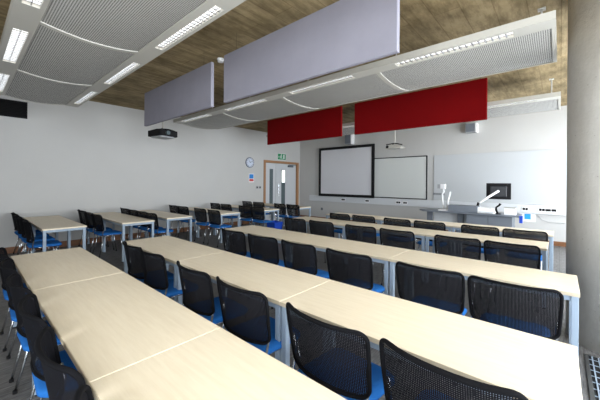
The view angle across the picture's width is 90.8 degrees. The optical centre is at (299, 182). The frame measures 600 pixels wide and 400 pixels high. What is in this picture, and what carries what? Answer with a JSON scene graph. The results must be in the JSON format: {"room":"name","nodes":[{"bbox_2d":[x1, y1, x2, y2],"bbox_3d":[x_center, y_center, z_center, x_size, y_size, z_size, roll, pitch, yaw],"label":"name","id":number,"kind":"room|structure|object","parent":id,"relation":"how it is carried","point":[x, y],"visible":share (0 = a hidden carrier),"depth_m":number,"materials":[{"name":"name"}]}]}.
{"room":"lecture hall","nodes":[
{"label":"lecture hall","id":0,"kind":"room"},
{"bbox_2d":[0,95,299,247],"bbox_3d":[-4.067,-0.247,8.549,0.200,3.470,12.070,0,0,41],"label":"wall","id":1,"kind":"structure","parent":0,"point":[93,157],"depth_m":7.60,"materials":[{"name":"paint"}]},
{"bbox_2d":[0,98,27,118],"bbox_3d":[-6.205,-1.545,5.930,0.030,0.350,1.100,0,0,41],"label":"air vent","id":2,"kind":"object","parent":1,"relation":"in","point":[9,108],"visible":1,"depth_m":6.18,"materials":[{"name":"black plastic"}]},
{"bbox_2d":[5,221,251,253],"bbox_3d":[-4.702,1.417,7.677,0.018,0.130,9.940,0,0,41],"label":"baseboard","id":3,"kind":"structure","parent":1,"relation":"attached to","point":[117,237],"depth_m":7.50,"materials":[{"name":"brown wood"}]},
{"bbox_2d":[263,160,298,219],"bbox_3d":[-0.793,0.319,12.223,0.175,2.390,2.020,0,0,41],"label":"door","id":4,"kind":"structure","parent":1,"relation":"in","point":[281,178],"depth_m":12.20,"materials":[{"name":"laminate"}]},
{"bbox_2d":[0,0,567,131],"bbox_3d":[-0.203,-2.077,5.165,10.450,0.250,12.470,0,0,41],"label":"ceiling","id":5,"kind":"structure","parent":0,"point":[423,23],"depth_m":3.97,"materials":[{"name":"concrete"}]},
{"bbox_2d":[0,0,245,106],"bbox_3d":[-2.046,-1.669,2.928,6.860,0.595,1.180,0,0,41],"label":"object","id":6,"kind":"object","parent":5,"relation":"attached to","point":[53,52],"depth_m":2.91,"materials":[{"name":"white metal"}]},
{"bbox_2d":[0,73,9,90],"bbox_3d":[-4.309,-1.450,4.263,1.130,0.027,0.110,0,0,41],"label":"lamp","id":7,"kind":"object","parent":6,"relation":"attached to","point":[4,78],"depth_m":4.21,"materials":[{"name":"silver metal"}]},
{"bbox_2d":[3,28,27,61],"bbox_3d":[-3.021,-1.440,3.131,1.130,0.027,0.110,0,0,41],"label":"lamp","id":8,"kind":"object","parent":6,"relation":"attached to","point":[16,41],"depth_m":3.07,"materials":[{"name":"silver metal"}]},
{"bbox_2d":[5,71,89,104],"bbox_3d":[-3.981,-1.422,4.626,1.655,0.051,0.800,0,0,41],"label":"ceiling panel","id":9,"kind":"object","parent":6,"relation":"on","point":[22,86],"depth_m":4.53,"materials":[{"name":"metal"}]},
{"bbox_2d":[17,24,132,84],"bbox_3d":[-2.692,-1.412,3.494,1.655,0.051,0.800,0,0,41],"label":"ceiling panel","id":10,"kind":"object","parent":6,"relation":"on","point":[50,54],"depth_m":3.36,"materials":[{"name":"metal"}]},
{"bbox_2d":[75,91,96,103],"bbox_3d":[-3.646,-1.445,5.018,1.130,0.027,0.080,0,0,41],"label":"lamp","id":11,"kind":"object","parent":6,"relation":"attached to","point":[88,95],"depth_m":4.97,"materials":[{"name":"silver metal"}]},
{"bbox_2d":[106,62,138,83],"bbox_3d":[-2.358,-1.434,3.886,1.130,0.027,0.080,0,0,41],"label":"lamp","id":12,"kind":"object","parent":6,"relation":"attached to","point":[130,67],"depth_m":3.83,"materials":[{"name":"silver metal"}]},
{"bbox_2d":[41,0,205,50],"bbox_3d":[-1.404,-1.402,2.362,1.655,0.051,0.800,0,0,41],"label":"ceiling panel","id":13,"kind":"object","parent":6,"relation":"on","point":[122,25],"depth_m":2.52,"materials":[{"name":"metal"}]},
{"bbox_2d":[158,6,220,48],"bbox_3d":[-1.070,-1.427,2.754,1.130,0.032,0.080,0,0,41],"label":"lamp","id":14,"kind":"object","parent":6,"relation":"attached to","point":[211,13],"depth_m":2.69,"materials":[{"name":"silver metal"}]},
{"bbox_2d":[148,122,176,139],"bbox_3d":[-3.057,-1.487,6.628,0.540,0.975,0.440,0,0,33],"label":"ceiling projector","id":15,"kind":"object","parent":5,"relation":"hanging from","point":[161,133],"visible":0.94,"depth_m":6.51,"materials":[{"name":"black plastic"}]},
{"bbox_2d":[144,62,213,126],"bbox_3d":[-2.132,-1.530,5.006,2.350,0.875,0.050,0,0,41],"label":"acoustic baffle","id":16,"kind":"object","parent":5,"relation":"hanging from","point":[193,91],"visible":1,"depth_m":4.78,"materials":[{"name":"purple fabric"}]},
{"bbox_2d":[267,106,342,144],"bbox_3d":[0.024,-1.507,7.558,2.480,0.885,0.050,0,0,41],"label":"acoustic baffle","id":17,"kind":"object","parent":5,"relation":"hanging from","point":[326,123],"visible":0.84,"depth_m":7.40,"materials":[{"name":"red fabric"}]},
{"bbox_2d":[224,0,399,102],"bbox_3d":[-0.104,-1.513,3.224,2.430,0.875,0.050,0,0,41],"label":"acoustic baffle","id":18,"kind":"object","parent":5,"relation":"hanging from","point":[343,34],"visible":1,"depth_m":2.96,"materials":[{"name":"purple fabric"}]},
{"bbox_2d":[173,6,556,129],"bbox_3d":[-0.035,-1.650,5.194,6.860,0.600,1.180,0,0,41],"label":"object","id":19,"kind":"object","parent":5,"relation":"attached to","point":[531,41],"depth_m":3.69,"materials":[{"name":"white metal"}]},
{"bbox_2d":[183,114,208,121],"bbox_3d":[-2.298,-1.434,6.529,1.130,0.027,0.110,0,0,41],"label":"lamp","id":20,"kind":"object","parent":19,"relation":"attached to","point":[188,118],"depth_m":6.54,"materials":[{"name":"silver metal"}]},
{"bbox_2d":[182,114,253,128],"bbox_3d":[-1.913,-1.403,6.956,1.655,0.056,0.970,0,0,41],"label":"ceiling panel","id":21,"kind":"object","parent":19,"relation":"on","point":[216,121],"depth_m":6.84,"materials":[{"name":"metal"}]},
{"bbox_2d":[226,99,265,109],"bbox_3d":[-1.010,-1.424,5.397,1.130,0.027,0.110,0,0,41],"label":"lamp","id":22,"kind":"object","parent":19,"relation":"attached to","point":[259,101],"depth_m":5.35,"materials":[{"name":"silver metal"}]},
{"bbox_2d":[225,98,312,119],"bbox_3d":[-0.625,-1.393,5.824,1.655,0.056,0.970,0,0,41],"label":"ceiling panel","id":23,"kind":"object","parent":19,"relation":"on","point":[278,107],"depth_m":5.67,"materials":[{"name":"metal"}]},
{"bbox_2d":[291,76,352,92],"bbox_3d":[0.278,-1.413,4.265,1.130,0.027,0.110,0,0,41],"label":"lamp","id":24,"kind":"object","parent":19,"relation":"attached to","point":[346,78],"depth_m":4.23,"materials":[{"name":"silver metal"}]},
{"bbox_2d":[284,74,402,107],"bbox_3d":[0.663,-1.383,4.692,1.655,0.056,0.970,0,0,41],"label":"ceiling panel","id":25,"kind":"object","parent":19,"relation":"on","point":[370,86],"depth_m":4.53,"materials":[{"name":"metal"}]},
{"bbox_2d":[396,32,512,64],"bbox_3d":[1.567,-1.403,3.133,1.130,0.027,0.110,0,0,41],"label":"lamp","id":26,"kind":"object","parent":19,"relation":"attached to","point":[508,35],"depth_m":3.08,"materials":[{"name":"silver metal"}]},
{"bbox_2d":[381,28,552,89],"bbox_3d":[1.952,-1.372,3.560,1.655,0.056,0.970,0,0,41],"label":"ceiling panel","id":27,"kind":"object","parent":19,"relation":"on","point":[532,49],"depth_m":3.36,"materials":[{"name":"metal"}]},
{"bbox_2d":[385,130,404,149],"bbox_3d":[2.668,-1.439,8.309,0.490,0.980,0.310,0,0,41],"label":"ceiling projector","id":28,"kind":"object","parent":5,"relation":"hanging from","point":[394,145],"visible":0.83,"depth_m":8.26,"materials":[{"name":"white plastic"}]},
{"bbox_2d":[266,78,560,136],"bbox_3d":[1.919,-1.635,7.364,6.860,0.600,1.180,0,0,41],"label":"ceiling beam","id":29,"kind":"structure","parent":5,"relation":"attached to","point":[551,101],"depth_m":5.27,"materials":[{"name":"white metal"}]},
{"bbox_2d":[489,100,536,107],"bbox_3d":[3.520,-1.387,5.303,1.130,0.027,0.110,0,0,41],"label":"lamp","id":30,"kind":"object","parent":29,"relation":"attached to","point":[529,101],"depth_m":5.14,"materials":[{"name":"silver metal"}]},
{"bbox_2d":[487,99,558,117],"bbox_3d":[3.905,-1.357,5.730,1.655,0.056,0.970,0,0,41],"label":"ceiling panel","id":31,"kind":"object","parent":29,"relation":"on","point":[529,107],"depth_m":5.37,"materials":[{"name":"metal"}]},
{"bbox_2d":[354,78,487,134],"bbox_3d":[2.146,-1.490,5.693,2.490,0.885,0.050,0,0,41],"label":"acoustic baffle","id":32,"kind":"object","parent":5,"relation":"hanging from","point":[462,102],"visible":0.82,"depth_m":5.49,"materials":[{"name":"red fabric"}]},
{"bbox_2d":[0,219,599,399],"bbox_3d":[-0.233,1.618,5.165,10.450,0.200,12.470,0,0,41],"label":"floor","id":33,"kind":"structure","parent":0,"point":[113,257],"depth_m":3.60,"materials":[{"name":"carpet"}]},
{"bbox_2d":[0,247,27,351],"bbox_3d":[-2.655,1.069,2.923,0.536,0.860,0.519,0,0,42],"label":"chair","id":34,"kind":"object","parent":33,"relation":"on","point":[3,252],"visible":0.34,"depth_m":2.71,"materials":[{"name":"black"}]},
{"bbox_2d":[0,258,45,382],"bbox_3d":[-2.194,1.072,2.518,0.536,0.860,0.519,0,0,43],"label":"chair","id":35,"kind":"object","parent":33,"relation":"on","point":[5,268],"visible":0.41,"depth_m":2.30,"materials":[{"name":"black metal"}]},
{"bbox_2d":[11,212,42,254],"bbox_3d":[-5.640,1.045,6.139,0.536,0.860,0.519,0,0,41],"label":"chair","id":36,"kind":"object","parent":33,"relation":"on","point":[12,213],"visible":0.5,"depth_m":5.94,"materials":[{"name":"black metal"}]},
{"bbox_2d":[14,214,48,254],"bbox_3d":[-5.216,1.048,5.766,0.536,0.860,0.519,0,0,42],"label":"chair","id":37,"kind":"object","parent":33,"relation":"on","point":[16,216],"visible":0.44,"depth_m":5.62,"materials":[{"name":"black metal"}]},
{"bbox_2d":[6,273,61,399],"bbox_3d":[-1.742,1.076,2.121,0.536,0.860,0.519,0,0,40],"label":"chair","id":38,"kind":"object","parent":33,"relation":"on","point":[18,292],"visible":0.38,"depth_m":1.93,"materials":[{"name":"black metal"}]},
{"bbox_2d":[17,217,54,253],"bbox_3d":[-4.797,1.051,5.399,0.536,0.860,0.519,0,0,41],"label":"chair","id":39,"kind":"object","parent":33,"relation":"on","point":[23,236],"visible":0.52,"depth_m":5.25,"materials":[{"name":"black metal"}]},
{"bbox_2d":[22,219,61,252],"bbox_3d":[-4.356,1.055,5.010,0.536,0.860,0.519,0,0,44],"label":"chair","id":40,"kind":"object","parent":33,"relation":"on","point":[29,234],"visible":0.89,"depth_m":4.81,"materials":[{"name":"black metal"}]},
{"bbox_2d":[23,215,69,251],"bbox_3d":[-5.226,1.108,6.096,1.151,0.740,0.594,0,0,41],"label":"table","id":41,"kind":"object","parent":33,"relation":"on","point":[56,217],"visible":0.47,"depth_m":6.09,"materials":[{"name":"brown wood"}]},
{"bbox_2d":[17,293,77,399],"bbox_3d":[-1.292,1.079,1.725,0.536,0.860,0.519,0,0,44],"label":"chair","id":42,"kind":"object","parent":33,"relation":"on","point":[34,323],"visible":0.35,"depth_m":1.51,"materials":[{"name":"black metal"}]},
{"bbox_2d":[31,220,86,252],"bbox_3d":[-4.358,1.115,5.333,1.151,0.740,0.594,0,0,41],"label":"table","id":43,"kind":"object","parent":33,"relation":"on","point":[63,225],"visible":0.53,"depth_m":5.16,"materials":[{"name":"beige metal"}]},
{"bbox_2d":[34,326,85,399],"bbox_3d":[-0.855,1.083,1.341,0.536,0.860,0.519,0,0,41],"label":"chair","id":44,"kind":"object","parent":33,"relation":"on","point":[58,372],"visible":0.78,"depth_m":1.10,"materials":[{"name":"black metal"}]},
{"bbox_2d":[10,247,122,386],"bbox_3d":[-2.252,1.132,2.799,1.441,0.740,0.594,0,0,41],"label":"table","id":45,"kind":"object","parent":33,"relation":"on","point":[40,270],"visible":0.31,"depth_m":2.66,"materials":[{"name":"beige wood"}]},
{"bbox_2d":[73,384,93,399],"bbox_3d":[-0.409,1.087,0.950,0.536,0.860,0.519,0,0,42],"label":"chair","id":46,"kind":"object","parent":33,"relation":"on","point":[84,389],"visible":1,"depth_m":0.96,"materials":[{"name":"black plastic"}]},
{"bbox_2d":[84,211,113,252],"bbox_3d":[-4.455,1.054,6.536,0.536,0.860,0.519,0,0,43],"label":"chair","id":47,"kind":"object","parent":33,"relation":"on","point":[89,223],"visible":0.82,"depth_m":6.32,"materials":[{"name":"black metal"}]},
{"bbox_2d":[91,213,121,257],"bbox_3d":[-4.003,1.058,6.139,0.536,0.860,0.519,0,0,40],"label":"chair","id":48,"kind":"object","parent":33,"relation":"on","point":[101,232],"visible":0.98,"depth_m":5.94,"materials":[{"name":"black plastic"}]},
{"bbox_2d":[87,212,131,251],"bbox_3d":[-4.470,1.114,6.922,1.196,0.740,0.594,0,0,41],"label":"table","id":49,"kind":"object","parent":33,"relation":"on","point":[105,214],"visible":0.52,"depth_m":6.95,"materials":[{"name":"brown wood"}]},
{"bbox_2d":[32,272,220,395],"bbox_3d":[-1.167,1.141,1.845,1.441,0.740,0.594,0,0,41],"label":"table","id":50,"kind":"object","parent":33,"relation":"on","point":[106,325],"visible":0.67,"depth_m":1.64,"materials":[{"name":"beige wood"}]},
{"bbox_2d":[103,216,154,262],"bbox_3d":[-3.568,1.121,6.130,1.196,0.740,0.594,0,0,41],"label":"table","id":51,"kind":"object","parent":33,"relation":"on","point":[123,221],"visible":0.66,"depth_m":5.93,"materials":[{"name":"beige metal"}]},
{"bbox_2d":[122,241,173,283],"bbox_3d":[-1.662,1.077,3.288,0.536,0.860,0.519,0,0,44],"label":"chair","id":52,"kind":"object","parent":33,"relation":"on","point":[129,254],"visible":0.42,"depth_m":3.06,"materials":[{"name":"black plastic"}]},
{"bbox_2d":[136,210,162,238],"bbox_3d":[-3.457,1.062,6.803,0.536,0.860,0.519,0,0,41],"label":"chair","id":53,"kind":"object","parent":33,"relation":"on","point":[144,227],"visible":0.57,"depth_m":6.58,"materials":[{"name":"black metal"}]},
{"bbox_2d":[145,212,173,237],"bbox_3d":[-3.065,1.065,6.458,0.536,0.860,0.519,0,0,42],"label":"chair","id":54,"kind":"object","parent":33,"relation":"on","point":[157,230],"visible":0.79,"depth_m":6.26,"materials":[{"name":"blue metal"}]},
{"bbox_2d":[138,247,196,298],"bbox_3d":[-1.322,1.079,2.990,0.536,0.860,0.519,0,0,41],"label":"chair","id":55,"kind":"object","parent":33,"relation":"on","point":[165,286],"visible":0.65,"depth_m":2.76,"materials":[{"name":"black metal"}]},
{"bbox_2d":[146,213,192,241],"bbox_3d":[-3.063,1.125,6.898,1.111,0.740,0.594,0,0,41],"label":"table","id":56,"kind":"object","parent":33,"relation":"on","point":[168,217],"visible":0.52,"depth_m":6.72,"materials":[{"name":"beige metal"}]},
{"bbox_2d":[124,236,225,300],"bbox_3d":[-1.571,1.137,3.593,1.441,0.740,0.594,0,0,41],"label":"table","id":57,"kind":"object","parent":33,"relation":"on","point":[173,249],"visible":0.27,"depth_m":3.46,"materials":[{"name":"beige wood"}]},
{"bbox_2d":[178,206,200,238],"bbox_3d":[-3.074,1.065,8.184,0.536,0.860,0.519,0,0,40],"label":"chair","id":58,"kind":"object","parent":33,"relation":"on","point":[184,212],"visible":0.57,"depth_m":7.97,"materials":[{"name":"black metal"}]},
{"bbox_2d":[177,207,213,237],"bbox_3d":[-3.029,1.126,8.611,1.131,0.740,0.594,0,0,41],"label":"table","id":59,"kind":"object","parent":33,"relation":"on","point":[191,209],"visible":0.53,"depth_m":8.70,"materials":[{"name":"brown wood"}]},
{"bbox_2d":[194,208,218,242],"bbox_3d":[-2.419,1.070,7.609,0.536,0.860,0.519,0,0,40],"label":"chair","id":60,"kind":"object","parent":33,"relation":"on","point":[197,211],"visible":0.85,"depth_m":7.41,"materials":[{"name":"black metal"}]},
{"bbox_2d":[176,261,247,324],"bbox_3d":[-0.730,1.084,2.469,0.536,0.860,0.519,0,0,44],"label":"chair","id":61,"kind":"object","parent":33,"relation":"on","point":[210,308],"visible":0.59,"depth_m":2.25,"materials":[{"name":"black plastic"}]},
{"bbox_2d":[89,328,346,399],"bbox_3d":[-0.081,1.149,0.891,1.441,0.740,0.594,0,0,41],"label":"table","id":62,"kind":"object","parent":33,"relation":"on","point":[217,364],"visible":0.94,"depth_m":1.18,"materials":[{"name":"beige wood"}]},
{"bbox_2d":[197,209,239,243],"bbox_3d":[-2.176,1.133,7.862,1.131,0.740,0.594,0,0,41],"label":"table","id":63,"kind":"object","parent":33,"relation":"on","point":[222,212],"visible":0.62,"depth_m":7.67,"materials":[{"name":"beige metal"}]},
{"bbox_2d":[207,209,231,246],"bbox_3d":[-1.948,1.074,7.194,0.536,0.860,0.519,0,0,43],"label":"chair","id":64,"kind":"object","parent":33,"relation":"on","point":[216,216],"visible":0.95,"depth_m":6.99,"materials":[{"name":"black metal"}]},
{"bbox_2d":[221,204,237,227],"bbox_3d":[-2.139,1.073,9.120,0.536,0.860,0.519,0,0,41],"label":"chair","id":65,"kind":"object","parent":33,"relation":"on","point":[226,206],"visible":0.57,"depth_m":8.93,"materials":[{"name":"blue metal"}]},
{"bbox_2d":[221,228,261,258],"bbox_3d":[-0.825,1.083,4.250,0.536,0.860,0.519,0,0,42],"label":"chair","id":66,"kind":"object","parent":33,"relation":"on","point":[232,237],"visible":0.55,"depth_m":4.03,"materials":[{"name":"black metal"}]},
{"bbox_2d":[239,205,259,225],"bbox_3d":[-1.460,1.078,8.523,0.536,0.860,0.519,0,0,39],"label":"chair","id":67,"kind":"object","parent":33,"relation":"on","point":[245,216],"visible":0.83,"depth_m":8.32,"materials":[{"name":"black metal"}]},
{"bbox_2d":[175,251,330,360],"bbox_3d":[-0.485,1.146,2.639,1.441,0.740,0.594,0,0,41],"label":"table","id":68,"kind":"object","parent":33,"relation":"on","point":[278,283],"visible":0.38,"depth_m":2.47,"materials":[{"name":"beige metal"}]},
{"bbox_2d":[216,276,299,355],"bbox_3d":[-0.284,1.087,2.078,0.536,0.860,0.519,0,0,42],"label":"chair","id":69,"kind":"object","parent":33,"relation":"on","point":[258,331],"visible":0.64,"depth_m":1.86,"materials":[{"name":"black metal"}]},
{"bbox_2d":[251,206,271,226],"bbox_3d":[-1.053,1.081,8.165,0.536,0.860,0.519,0,0,40],"label":"chair","id":70,"kind":"object","parent":33,"relation":"on","point":[255,211],"visible":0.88,"depth_m":7.97,"materials":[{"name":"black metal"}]},
{"bbox_2d":[225,225,313,266],"bbox_3d":[-0.521,1.146,4.716,1.441,0.740,0.594,0,0,41],"label":"table","id":71,"kind":"object","parent":33,"relation":"on","point":[279,234],"visible":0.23,"depth_m":4.61,"materials":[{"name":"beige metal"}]},
{"bbox_2d":[248,233,292,308],"bbox_3d":[-0.372,1.087,3.852,0.536,0.860,0.519,0,0,39],"label":"chair","id":72,"kind":"object","parent":33,"relation":"on","point":[252,243],"visible":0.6,"depth_m":3.63,"materials":[{"name":"black fabric"}]},
{"bbox_2d":[274,203,293,229],"bbox_3d":[-0.527,1.086,9.473,0.536,0.860,0.519,0,0,43],"label":"chair","id":73,"kind":"object","parent":33,"relation":"on","point":[282,211],"visible":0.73,"depth_m":9.26,"materials":[{"name":"black fabric"}]},
{"bbox_2d":[286,204,300,217],"bbox_3d":[-0.111,1.089,9.107,0.536,0.860,0.519,0,0,42],"label":"chair","id":74,"kind":"object","parent":33,"relation":"on","point":[295,211],"visible":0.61,"depth_m":8.92,"materials":[{"name":"black fabric"}]},
{"bbox_2d":[284,217,317,262],"bbox_3d":[0.008,1.090,5.702,0.536,0.860,0.519,0,0,41],"label":"chair","id":75,"kind":"object","parent":33,"relation":"on","point":[299,223],"visible":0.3,"depth_m":5.48,"materials":[{"name":"black fabric"}]},
{"bbox_2d":[281,239,328,278],"bbox_3d":[0.088,1.091,3.448,0.536,0.860,0.519,0,0,43],"label":"chair","id":76,"kind":"object","parent":33,"relation":"on","point":[310,270],"visible":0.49,"depth_m":3.24,"materials":[{"name":"black fabric"}]},
{"bbox_2d":[289,216,358,261],"bbox_3d":[0.475,1.154,6.191,1.441,0.740,0.594,0,0,41],"label":"table","id":77,"kind":"object","parent":33,"relation":"on","point":[337,223],"visible":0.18,"depth_m":6.01,"materials":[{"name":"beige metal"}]},
{"bbox_2d":[309,220,343,262],"bbox_3d":[0.476,1.094,5.290,0.536,0.860,0.519,0,0,42],"label":"chair","id":78,"kind":"object","parent":33,"relation":"on","point":[328,232],"visible":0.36,"depth_m":5.08,"materials":[{"name":"black fabric"}]},
{"bbox_2d":[286,302,393,399],"bbox_3d":[0.231,1.092,1.625,0.536,0.860,0.519,0,0,44],"label":"chair","id":79,"kind":"object","parent":33,"relation":"on","point":[351,375],"visible":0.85,"depth_m":1.42,"materials":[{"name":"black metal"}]},
{"bbox_2d":[330,213,353,233],"bbox_3d":[0.977,1.098,6.581,0.536,0.860,0.519,0,0,43],"label":"chair","id":80,"kind":"object","parent":33,"relation":"on","point":[343,216],"visible":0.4,"depth_m":6.41,"materials":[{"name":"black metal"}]},
{"bbox_2d":[288,235,409,299],"bbox_3d":[0.565,1.155,3.762,1.441,0.740,0.594,0,0,41],"label":"table","id":81,"kind":"object","parent":33,"relation":"on","point":[378,253],"visible":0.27,"depth_m":3.58,"materials":[{"name":"beige wood"}]},
{"bbox_2d":[326,248,384,293],"bbox_3d":[0.579,1.094,3.017,0.536,0.860,0.519,0,0,43],"label":"chair","id":82,"kind":"object","parent":33,"relation":"on","point":[354,280],"visible":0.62,"depth_m":2.82,"materials":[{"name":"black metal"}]},
{"bbox_2d":[326,212,387,244],"bbox_3d":[1.374,1.161,7.152,1.441,0.740,0.594,0,0,41],"label":"table","id":83,"kind":"object","parent":33,"relation":"on","point":[377,218],"visible":0.36,"depth_m":6.97,"materials":[{"name":"beige wood"}]},
{"bbox_2d":[345,224,382,275],"bbox_3d":[1.047,1.098,4.788,0.536,0.860,0.519,0,0,39],"label":"chair","id":84,"kind":"object","parent":33,"relation":"on","point":[359,232],"visible":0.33,"depth_m":4.58,"materials":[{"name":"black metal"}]},
{"bbox_2d":[352,215,380,243],"bbox_3d":[1.413,1.101,6.197,0.536,0.860,0.519,0,0,43],"label":"chair","id":85,"kind":"object","parent":33,"relation":"on","point":[367,219],"visible":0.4,"depth_m":6.00,"materials":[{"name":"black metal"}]},
{"bbox_2d":[345,222,435,273],"bbox_3d":[1.561,1.163,5.237,1.441,0.740,0.594,0,0,41],"label":"table","id":86,"kind":"object","parent":33,"relation":"on","point":[418,232],"visible":0.42,"depth_m":5.04,"materials":[{"name":"beige wood"}]},
{"bbox_2d":[384,217,410,241],"bbox_3d":[1.944,1.105,5.731,0.536,0.860,0.519,0,0,42],"label":"chair","id":87,"kind":"object","parent":33,"relation":"on","point":[389,221],"visible":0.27,"depth_m":5.53,"materials":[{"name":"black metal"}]},
{"bbox_2d":[379,228,421,285],"bbox_3d":[1.502,1.102,4.388,0.536,0.860,0.519,0,0,44],"label":"chair","id":88,"kind":"object","parent":33,"relation":"on","point":[405,243],"visible":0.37,"depth_m":4.20,"materials":[{"name":"black fabric"}]},
{"bbox_2d":[379,217,458,256],"bbox_3d":[2.459,1.170,6.198,1.441,0.740,0.594,0,0,41],"label":"table","id":89,"kind":"object","parent":33,"relation":"on","point":[448,224],"visible":0.29,"depth_m":6.08,"materials":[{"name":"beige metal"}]},
{"bbox_2d":[279,280,581,399],"bbox_3d":[0.600,1.155,1.685,1.441,0.740,0.594,0,0,41],"label":"table","id":90,"kind":"object","parent":33,"relation":"on","point":[536,367],"visible":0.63,"depth_m":1.49,"materials":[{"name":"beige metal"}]},
{"bbox_2d":[414,220,446,252],"bbox_3d":[2.380,1.109,5.347,0.536,0.860,0.519,0,0,40],"label":"chair","id":91,"kind":"object","parent":33,"relation":"on","point":[436,225],"visible":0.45,"depth_m":5.18,"materials":[{"name":"black fabric"}]},
{"bbox_2d":[396,261,466,384],"bbox_3d":[1.141,1.099,2.523,0.536,0.860,0.519,0,0,41],"label":"chair","id":92,"kind":"object","parent":33,"relation":"on","point":[430,283],"visible":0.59,"depth_m":2.32,"materials":[{"name":"black fabric"}]},
{"bbox_2d":[379,338,527,399],"bbox_3d":[0.659,1.095,1.249,0.536,0.860,0.519,0,0,44],"label":"chair","id":93,"kind":"object","parent":33,"relation":"on","point":[430,393],"visible":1,"depth_m":1.11,"materials":[{"name":"black fabric"}]},
{"bbox_2d":[434,234,481,298],"bbox_3d":[2.085,1.107,3.876,0.536,0.860,0.519,0,0,39],"label":"chair","id":94,"kind":"object","parent":33,"relation":"on","point":[459,246],"visible":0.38,"depth_m":3.68,"materials":[{"name":"black fabric"}]},
{"bbox_2d":[419,204,522,248],"bbox_3d":[4.269,1.062,7.570,2.329,0.985,0.700,0,0,41],"label":"desk","id":95,"kind":"object","parent":33,"relation":"on","point":[468,214],"visible":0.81,"depth_m":7.26,"materials":[{"name":"grey laminate"}]},
{"bbox_2d":[437,184,450,210],"bbox_3d":[3.816,0.385,7.826,0.325,0.700,0.280,0,0,41],"label":"camera","id":96,"kind":"object","parent":95,"relation":"on","point":[441,186],"visible":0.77,"depth_m":7.80,"materials":[{"name":"white"}]},
{"bbox_2d":[476,183,510,205],"bbox_3d":[4.669,0.376,7.208,0.776,0.730,0.190,0,0,23],"label":"computer monitor","id":97,"kind":"object","parent":95,"relation":"on","point":[493,190],"visible":0.94,"depth_m":7.14,"materials":[{"name":"black plastic"}]},
{"bbox_2d":[461,224,499,260],"bbox_3d":[2.967,1.113,4.832,0.536,0.860,0.519,0,0,43],"label":"chair","id":98,"kind":"object","parent":33,"relation":"on","point":[463,227],"visible":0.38,"depth_m":4.65,"materials":[{"name":"black fabric"}]},
{"bbox_2d":[389,250,579,351],"bbox_3d":[1.650,1.163,2.808,1.441,0.740,0.594,0,0,41],"label":"table","id":99,"kind":"object","parent":33,"relation":"on","point":[567,284],"visible":0.56,"depth_m":2.61,"materials":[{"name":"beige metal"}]},
{"bbox_2d":[425,230,548,308],"bbox_3d":[2.646,1.171,4.283,1.441,0.740,0.594,0,0,41],"label":"table","id":100,"kind":"object","parent":33,"relation":"on","point":[542,245],"visible":0.56,"depth_m":4.18,"materials":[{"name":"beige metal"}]},
{"bbox_2d":[451,223,553,271],"bbox_3d":[3.544,1.178,5.244,1.441,0.740,0.594,0,0,41],"label":"table","id":101,"kind":"object","parent":33,"relation":"on","point":[456,226],"visible":0.51,"depth_m":5.03,"materials":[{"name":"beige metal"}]},
{"bbox_2d":[483,240,540,322],"bbox_3d":[2.513,1.110,3.500,0.536,0.860,0.519,0,0,43],"label":"chair","id":102,"kind":"object","parent":33,"relation":"on","point":[530,252],"visible":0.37,"depth_m":3.31,"materials":[{"name":"black fabric"}]},
{"bbox_2d":[467,275,563,394],"bbox_3d":[1.553,1.102,2.160,0.536,0.860,0.519,0,0,39],"label":"chair","id":103,"kind":"object","parent":33,"relation":"on","point":[492,313],"visible":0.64,"depth_m":1.97,"materials":[{"name":"black fabric"}]},
{"bbox_2d":[502,228,547,269],"bbox_3d":[3.390,1.117,4.460,0.536,0.860,0.519,0,0,41],"label":"chair","id":104,"kind":"object","parent":33,"relation":"on","point":[527,235],"visible":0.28,"depth_m":4.26,"materials":[{"name":"black fabric"}]},
{"bbox_2d":[584,353,599,399],"bbox_3d":[1.143,1.522,0.769,0.380,0.012,4.680,0,0,41],"label":"floor vent","id":105,"kind":"object","parent":33,"relation":"in","point":[592,363],"visible":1,"depth_m":2.36,"materials":[{"name":"silver metal"}]},
{"bbox_2d":[300,105,566,241],"bbox_3d":[3.832,-0.184,9.774,10.450,3.470,0.200,0,0,41],"label":"wall","id":106,"kind":"structure","parent":0,"point":[542,130],"depth_m":9.22,"materials":[{"name":"paint"}]},
{"bbox_2d":[319,144,374,197],"bbox_3d":[1.746,-0.426,11.375,2.470,1.940,0.149,0,0,41],"label":"projection screen","id":107,"kind":"object","parent":106,"relation":"attached to","point":[344,171],"visible":1,"depth_m":11.24,"materials":[{"name":"fabric"}]},
{"bbox_2d":[374,155,427,199],"bbox_3d":[3.283,-0.169,10.096,2.040,1.410,0.030,0,0,41],"label":"whiteboard","id":108,"kind":"object","parent":106,"relation":"attached to","point":[395,177],"visible":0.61,"depth_m":9.97,"materials":[{"name":"white plastic"}]},
{"bbox_2d":[300,215,565,246],"bbox_3d":[3.753,1.495,9.686,10.032,0.110,0.018,0,0,41],"label":"baseboard","id":109,"kind":"structure","parent":106,"relation":"attached to","point":[555,243],"depth_m":7.40,"materials":[{"name":"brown wood"}]},
{"bbox_2d":[309,195,565,215],"bbox_3d":[3.965,0.667,9.478,9.450,0.230,0.060,0,0,41],"label":"trim","id":110,"kind":"structure","parent":106,"relation":"attached to","point":[533,209],"depth_m":9.31,"materials":[{"name":"white plastic"}]},
{"bbox_2d":[465,122,477,133],"bbox_3d":[4.941,-1.565,8.524,0.290,0.270,0.226,0,0,41],"label":"loudspeaker","id":111,"kind":"object","parent":106,"relation":"attached to","point":[469,127],"visible":1,"depth_m":8.44,"materials":[{"name":"white plastic"}]},
{"bbox_2d":[434,149,566,205],"bbox_3d":[5.681,-0.140,8.001,3.930,1.409,0.020,0,0,41],"label":"whiteboard","id":112,"kind":"object","parent":106,"relation":"attached to","point":[536,177],"visible":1,"depth_m":8.02,"materials":[{"name":"white plastic"}]},
{"bbox_2d":[565,0,599,353],"bbox_3d":[3.094,-0.190,2.807,0.840,3.470,0.840,0,0,41],"label":"concrete column","id":113,"kind":"structure","parent":0,"point":[583,64],"depth_m":2.78,"materials":[{"name":"grey concrete"}]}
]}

